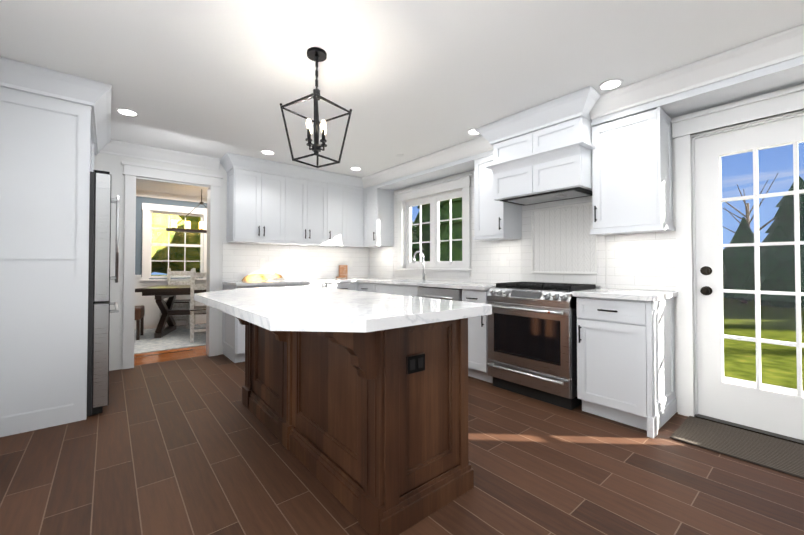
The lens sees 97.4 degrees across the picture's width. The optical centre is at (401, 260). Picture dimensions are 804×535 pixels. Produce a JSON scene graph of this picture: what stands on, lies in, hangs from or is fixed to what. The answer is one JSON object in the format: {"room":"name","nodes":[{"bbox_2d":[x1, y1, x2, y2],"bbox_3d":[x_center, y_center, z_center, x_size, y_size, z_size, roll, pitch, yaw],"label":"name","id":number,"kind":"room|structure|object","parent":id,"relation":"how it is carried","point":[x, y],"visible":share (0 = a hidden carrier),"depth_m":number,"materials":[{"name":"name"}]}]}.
{"room":"kitchen","nodes":[
{"label":"kitchen","id":0,"kind":"room"},
{"bbox_2d":[135,196,206,278],"bbox_3d":[-4.336,-0.003,6.764,5.100,2.490,0.150,1,-1,-40],"label":"wall","id":1,"kind":"structure","parent":0,"point":[138,240],"depth_m":6.37,"materials":[{"name":"blue"}]},
{"bbox_2d":[134,190,206,329],"bbox_3d":[-4.262,-0.003,6.674,4.800,2.488,0.080,1,-1,-40],"label":"trim","id":2,"kind":"structure","parent":1,"relation":"attached to","point":[152,315],"depth_m":6.48,"materials":[{"name":"white paint"}]},
{"bbox_2d":[149,211,202,277],"bbox_3d":[-4.317,-0.288,6.777,0.880,1.240,0.060,1,-1,-40],"label":"dining room window","id":3,"kind":"structure","parent":1,"relation":"in","point":[184,245],"depth_m":6.74,"materials":[{"name":"white paint"}]},
{"bbox_2d":[94,153,362,370],"bbox_3d":[-2.174,-0.034,4.763,4.370,2.490,0.150,1,-1,-40],"label":"wall","id":4,"kind":"structure","parent":0,"point":[112,165],"depth_m":3.89,"materials":[{"name":"white paint"}]},
{"bbox_2d":[99,139,219,170],"bbox_3d":[-2.778,-1.219,4.112,1.187,0.136,0.104,1,-1,-40],"label":"crown molding","id":5,"kind":"structure","parent":4,"relation":"attached to","point":[128,149],"depth_m":4.04,"materials":[{"name":"white paint"}]},
{"bbox_2d":[121,161,222,368],"bbox_3d":[-2.751,0.061,4.262,1.025,2.285,0.222,1,-1,-40],"label":"trim","id":6,"kind":"structure","parent":4,"relation":"attached to","point":[133,173],"depth_m":4.14,"materials":[{"name":"white paint"}]},
{"bbox_2d":[224,156,291,243],"bbox_3d":[-1.902,-0.766,4.688,0.704,1.022,0.330,1,-1,-40],"label":"upper cabinet","id":7,"kind":"object","parent":4,"relation":"attached to","point":[273,202],"depth_m":4.54,"materials":[{"name":"white paint"}]},
{"bbox_2d":[222,240,365,280],"bbox_3d":[-1.447,0.017,5.263,2.250,0.522,0.008,1,-1,-40],"label":"tile backsplash","id":8,"kind":"structure","parent":4,"relation":"attached to","point":[239,260],"depth_m":5.12,"materials":[{"name":"white tile"}]},
{"bbox_2d":[292,165,331,243],"bbox_3d":[-1.433,-0.760,5.076,0.746,1.022,0.327,1,-1,-40],"label":"upper cabinet","id":9,"kind":"object","parent":4,"relation":"attached to","point":[311,189],"depth_m":4.98,"materials":[{"name":"white paint"}]},
{"bbox_2d":[332,172,343,246],"bbox_3d":[-1.071,-0.756,5.377,0.431,1.022,0.327,1,-1,-40],"label":"upper cabinet","id":10,"kind":"object","parent":4,"relation":"attached to","point":[337,180],"depth_m":5.26,"materials":[{"name":"white paint"}]},
{"bbox_2d":[340,176,363,246],"bbox_3d":[-0.825,-0.753,5.542,0.392,1.022,0.387,1,-1,-40],"label":"upper cabinet","id":11,"kind":"object","parent":4,"relation":"attached to","point":[353,185],"depth_m":5.44,"materials":[{"name":"white paint"}]},
{"bbox_2d":[0,323,803,534],"bbox_3d":[-1.198,1.214,2.981,5.120,0.060,9.950,1,-1,-40],"label":"floor","id":12,"kind":"structure","parent":0,"point":[190,446],"depth_m":1.91,"materials":[{"name":"brown wood"}]},
{"bbox_2d":[0,57,111,436],"bbox_3d":[-2.927,-0.060,3.011,0.667,2.488,1.577,1,-1,-40],"label":"tall cabinet","id":13,"kind":"object","parent":12,"relation":"on","point":[55,132],"visible":0.96,"depth_m":2.49,"materials":[{"name":"white paint"}]},
{"bbox_2d":[87,170,118,415],"bbox_3d":[-2.783,0.243,2.904,0.702,1.856,0.926,1,-1,-40],"label":"refrigerator","id":14,"kind":"object","parent":12,"relation":"on","point":[101,200],"visible":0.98,"depth_m":2.70,"materials":[{"name":"grey metal"}]},
{"bbox_2d":[134,324,205,353],"bbox_3d":[-3.387,1.224,5.914,3.600,0.010,2.040,1,-1,-40],"label":"dining rug","id":15,"kind":"object","parent":12,"relation":"on","point":[178,337],"visible":0.14,"depth_m":5.32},
{"bbox_2d":[135,305,144,339],"bbox_3d":[-4.318,0.720,5.440,0.530,0.980,0.480,1,-1,-30],"label":"dining chair","id":16,"kind":"object","parent":15,"relation":"on","point":[139,314],"visible":0.23,"depth_m":5.37,"materials":[{"name":"brown wood"}]},
{"bbox_2d":[135,285,205,337],"bbox_3d":[-3.358,0.833,6.074,1.800,0.775,0.920,0,-1,-18],"label":"dining table","id":17,"kind":"object","parent":15,"relation":"on","point":[161,293],"visible":0.38,"depth_m":5.69,"materials":[{"name":"brown wood"}]},
{"bbox_2d":[160,268,195,328],"bbox_3d":[-4.075,0.686,6.436,0.470,1.080,0.460,0,-1,-18],"label":"dining chair","id":18,"kind":"object","parent":15,"relation":"on","point":[186,301],"visible":0.38,"depth_m":6.55,"materials":[{"name":"grey wood"}]},
{"bbox_2d":[190,269,206,342],"bbox_3d":[-2.999,0.671,5.458,0.470,1.080,0.460,1,-1,-30],"label":"dining chair","id":19,"kind":"object","parent":15,"relation":"on","point":[197,309],"visible":0.31,"depth_m":5.18,"materials":[{"name":"grey wood"}]},
{"bbox_2d":[222,281,321,362],"bbox_3d":[-1.642,0.760,4.690,1.215,0.900,0.617,1,-1,-40],"label":"base cabinet","id":20,"kind":"object","parent":12,"relation":"on","point":[233,336],"depth_m":4.26,"materials":[{"name":"white paint"}]},
{"bbox_2d":[242,273,281,280],"bbox_3d":[-1.901,0.223,4.822,0.550,0.103,0.059,1,-1,-40],"label":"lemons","id":21,"kind":"object","parent":20,"relation":"on","point":[253,277],"visible":0.96,"depth_m":4.80,"materials":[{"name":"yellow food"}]},
{"bbox_2d":[322,281,357,290],"bbox_3d":[-1.027,0.768,5.161,0.581,0.900,0.678,1,-1,-40],"label":"base cabinet","id":22,"kind":"object","parent":12,"relation":"on","point":[347,285],"depth_m":4.95,"materials":[{"name":"white paint"}]},
{"bbox_2d":[336,265,347,277],"bbox_3d":[-0.949,0.181,5.594,0.220,0.203,0.068,1,-1,-40],"label":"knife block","id":23,"kind":"object","parent":22,"relation":"on","point":[342,271],"visible":0.98,"depth_m":5.62,"materials":[{"name":"brown wood"}]},
{"bbox_2d":[220,310,473,534],"bbox_3d":[-0.569,0.724,2.308,0.812,0.900,1.952,1,-1,-40],"label":"kitchen island","id":24,"kind":"object","parent":12,"relation":"on","point":[354,402],"depth_m":1.71,"materials":[{"name":"brown wood"}]},
{"bbox_2d":[194,286,491,341],"bbox_3d":[-0.615,0.249,2.244,1.015,0.045,2.150,1,-1,-40],"label":"island countertop","id":25,"kind":"structure","parent":24,"relation":"on","point":[296,313],"depth_m":1.62,"materials":[{"name":"white stone"}]},
{"bbox_2d":[358,281,377,292],"bbox_3d":[-0.284,0.767,5.124,0.678,0.900,0.491,1,-1,-40],"label":"base cabinet","id":26,"kind":"object","parent":12,"relation":"on","point":[367,286],"depth_m":4.91,"materials":[{"name":"white paint"}]},
{"bbox_2d":[378,281,453,296],"bbox_3d":[0.124,0.760,4.682,0.617,0.900,0.958,1,-1,-40],"label":"base cabinet","id":27,"kind":"object","parent":12,"relation":"on","point":[407,288],"depth_m":4.32,"materials":[{"name":"white paint"}]},
{"bbox_2d":[412,251,425,279],"bbox_3d":[0.233,0.071,4.710,0.228,0.396,0.081,1,-1,-40],"label":"faucet","id":28,"kind":"object","parent":27,"relation":"on","point":[423,273],"visible":1,"depth_m":4.75,"materials":[{"name":"silver metal"}]},
{"bbox_2d":[417,286,462,300],"bbox_3d":[0.590,0.752,4.023,0.646,0.896,0.642,1,-1,-40],"label":"dishwasher","id":29,"kind":"object","parent":12,"relation":"on","point":[442,293],"visible":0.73,"depth_m":3.80,"materials":[{"name":"silver metal"}]},
{"bbox_2d":[462,285,495,382],"bbox_3d":[0.946,0.745,3.691,0.617,0.900,0.313,1,-1,-40],"label":"base cabinet","id":30,"kind":"object","parent":12,"relation":"on","point":[478,359],"depth_m":3.47,"materials":[{"name":"white paint"}]},
{"bbox_2d":[487,282,599,409],"bbox_3d":[1.269,0.702,3.217,0.673,0.972,0.778,1,-1,-40],"label":"range","id":31,"kind":"object","parent":12,"relation":"on","point":[532,339],"visible":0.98,"depth_m":2.98,"materials":[{"name":"silver metal"}]},
{"bbox_2d":[572,288,677,437],"bbox_3d":[1.729,0.710,2.723,0.652,0.940,0.526,1,-1,-40],"label":"base cabinet","id":32,"kind":"object","parent":12,"relation":"on","point":[625,356],"visible":0.96,"depth_m":2.54,"materials":[{"name":"white paint"}]},
{"bbox_2d":[670,416,803,478],"bbox_3d":[2.278,1.164,2.111,0.515,0.011,0.990,1,-1,-40],"label":"door mat","id":33,"kind":"object","parent":12,"relation":"on","point":[778,455],"visible":1,"depth_m":2.23,"materials":[{"name":"grey fabric"}]},
{"bbox_2d":[0,0,803,196],"bbox_3d":[-1.198,-1.356,3.020,5.120,0.100,9.950,1,-1,-40],"label":"ceiling","id":34,"kind":"structure","parent":0,"point":[409,80],"depth_m":2.29,"materials":[{"name":"white paint"}]},
{"bbox_2d":[115,108,138,116],"bbox_3d":[-2.415,-1.300,3.107,0.163,0.007,0.163,-1,-1,44],"label":"recessed light","id":35,"kind":"object","parent":34,"relation":"in","point":[124,111],"depth_m":3.10,"materials":[{"name":"white paint"}]},
{"bbox_2d":[166,189,206,232],"bbox_3d":[-3.427,-0.864,6.043,1.000,0.789,0.134,1,-1,-40],"label":"chandelier","id":36,"kind":"object","parent":34,"relation":"hanging from","point":[174,228],"visible":0.62,"depth_m":5.89,"materials":[{"name":"brown metal"}]},
{"bbox_2d":[260,150,274,154],"bbox_3d":[-1.596,-1.283,4.203,0.163,0.007,0.163,-1,-1,44],"label":"recessed light","id":37,"kind":"object","parent":34,"relation":"in","point":[268,152],"depth_m":4.20,"materials":[{"name":"white paint"}]},
{"bbox_2d":[280,47,351,167],"bbox_3d":[-0.541,-0.969,2.240,0.321,0.695,0.321,-1,-1,34],"label":"pendant lantern","id":38,"kind":"object","parent":34,"relation":"hanging from","point":[316,54],"visible":1,"depth_m":2.22,"materials":[{"name":"black metal"}]},
{"bbox_2d":[350,167,361,170],"bbox_3d":[-0.642,-1.272,4.917,0.163,0.007,0.163,0,-1,26],"label":"recessed light","id":39,"kind":"object","parent":34,"relation":"in","point":[352,168],"depth_m":4.89,"materials":[{"name":"white paint"}]},
{"bbox_2d":[467,128,478,134],"bbox_3d":[0.737,-1.293,3.554,0.163,0.007,0.163,-1,-1,44],"label":"recessed light","id":40,"kind":"object","parent":34,"relation":"in","point":[472,131],"depth_m":3.57,"materials":[{"name":"white paint"}]},
{"bbox_2d":[598,79,622,89],"bbox_3d":[1.554,-1.308,2.633,0.163,0.007,0.163,-1,-1,44],"label":"recessed light","id":41,"kind":"object","parent":34,"relation":"in","point":[610,84],"depth_m":2.62,"materials":[{"name":"white paint"}]},
{"bbox_2d":[372,84,803,411],"bbox_3d":[1.647,-0.054,3.465,0.150,2.490,7.030,1,-1,-40],"label":"wall","id":42,"kind":"structure","parent":0,"point":[606,261],"depth_m":2.77,"materials":[{"name":"white paint"}]},
{"bbox_2d":[360,173,375,246],"bbox_3d":[-0.391,-0.746,5.506,0.385,1.038,0.382,1,-1,-40],"label":"upper cabinet","id":43,"kind":"object","parent":42,"relation":"attached to","point":[369,181],"depth_m":5.42,"materials":[{"name":"white paint"}]},
{"bbox_2d":[372,144,471,246],"bbox_3d":[0.330,-0.759,4.683,0.327,1.038,1.953,1,-1,-40],"label":"soffit","id":44,"kind":"object","parent":42,"relation":"attached to","point":[455,161],"depth_m":4.81,"materials":[{"name":"white paint"}]},
{"bbox_2d":[394,174,471,276],"bbox_3d":[0.430,-0.414,4.885,0.235,1.245,1.450,1,-1,-40],"label":"casement window","id":45,"kind":"structure","parent":42,"relation":"in","point":[434,222],"depth_m":4.86,"materials":[{"name":"white paint"}]},
{"bbox_2d":[472,138,521,239],"bbox_3d":[1.037,-0.772,3.831,0.327,1.038,0.376,1,-1,-40],"label":"upper cabinet","id":46,"kind":"object","parent":42,"relation":"attached to","point":[493,220],"depth_m":3.74,"materials":[{"name":"white paint"}]},
{"bbox_2d":[366,170,675,290],"bbox_3d":[0.784,-0.394,4.372,0.023,1.398,4.239,1,-1,-40],"label":"tile backsplash","id":47,"kind":"structure","parent":42,"relation":"attached to","point":[557,242],"depth_m":3.45,"materials":[{"name":"white tile"}]},
{"bbox_2d":[500,256,505,265],"bbox_3d":[1.130,0.009,3.952,0.005,0.116,0.070,1,-1,-40],"label":"outlet","id":48,"kind":"object","parent":47,"relation":"attached to","point":[502,258],"depth_m":3.95,"materials":[{"name":"white plastic"}]},
{"bbox_2d":[475,86,600,205],"bbox_3d":[1.310,-0.939,3.266,0.633,0.722,1.086,1,-1,-40],"label":"wood range hood","id":49,"kind":"object","parent":42,"relation":"attached to","point":[542,153],"visible":0.98,"depth_m":3.05,"materials":[{"name":"white paint"}]},
{"bbox_2d":[589,84,659,231],"bbox_3d":[1.846,-0.782,2.846,0.341,1.048,0.477,1,-1,-40],"label":"upper cabinet","id":50,"kind":"object","parent":42,"relation":"attached to","point":[617,118],"depth_m":2.77,"materials":[{"name":"white paint"}]},
{"bbox_2d":[644,28,803,227],"bbox_3d":[2.775,-0.799,1.727,0.341,1.048,2.593,1,-1,-40],"label":"soffit","id":51,"kind":"object","parent":42,"relation":"attached to","point":[768,66],"depth_m":2.43,"materials":[{"name":"white paint"}]},
{"bbox_2d":[671,86,803,444],"bbox_3d":[2.529,0.039,2.346,0.200,2.270,1.145,1,-1,-40],"label":"door frame","id":52,"kind":"structure","parent":42,"relation":"attached to","point":[688,130],"depth_m":2.67,"materials":[{"name":"white paint"}]},
{"bbox_2d":[695,116,803,439],"bbox_3d":[2.522,0.109,2.362,0.129,2.106,0.880,1,-1,-40],"label":"door","id":53,"kind":"structure","parent":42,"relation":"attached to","point":[757,406],"depth_m":2.54,"materials":[{"name":"white paint"}]},
{"label":"outside","id":54,"kind":"structure","parent":0,"visible":0},
{"bbox_2d":[151,275,803,390],"bbox_3d":[1.236,1.531,13.805,100.000,0.100,100.000,1,-1,-40],"label":"lawn","id":55,"kind":"structure","parent":54,"point":[786,379],"depth_m":5.61,"materials":[{"name":"green plant"}]},
{"bbox_2d":[151,174,803,307],"bbox_3d":[11.213,-4.220,6.815,36.660,11.645,55.553,1,-1,-40],"label":"trees","id":56,"kind":"object","parent":55,"relation":"on","point":[742,265],"depth_m":13.06,"materials":[{"name":"green plant"}]},
{"bbox_2d":[724,377,803,394],"bbox_3d":[3.221,1.267,2.848,1.490,0.090,3.800,1,-1,-40],"label":"patio slab","id":57,"kind":"object","parent":55,"relation":"on","point":[763,385],"depth_m":3.47,"materials":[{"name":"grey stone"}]}
]}

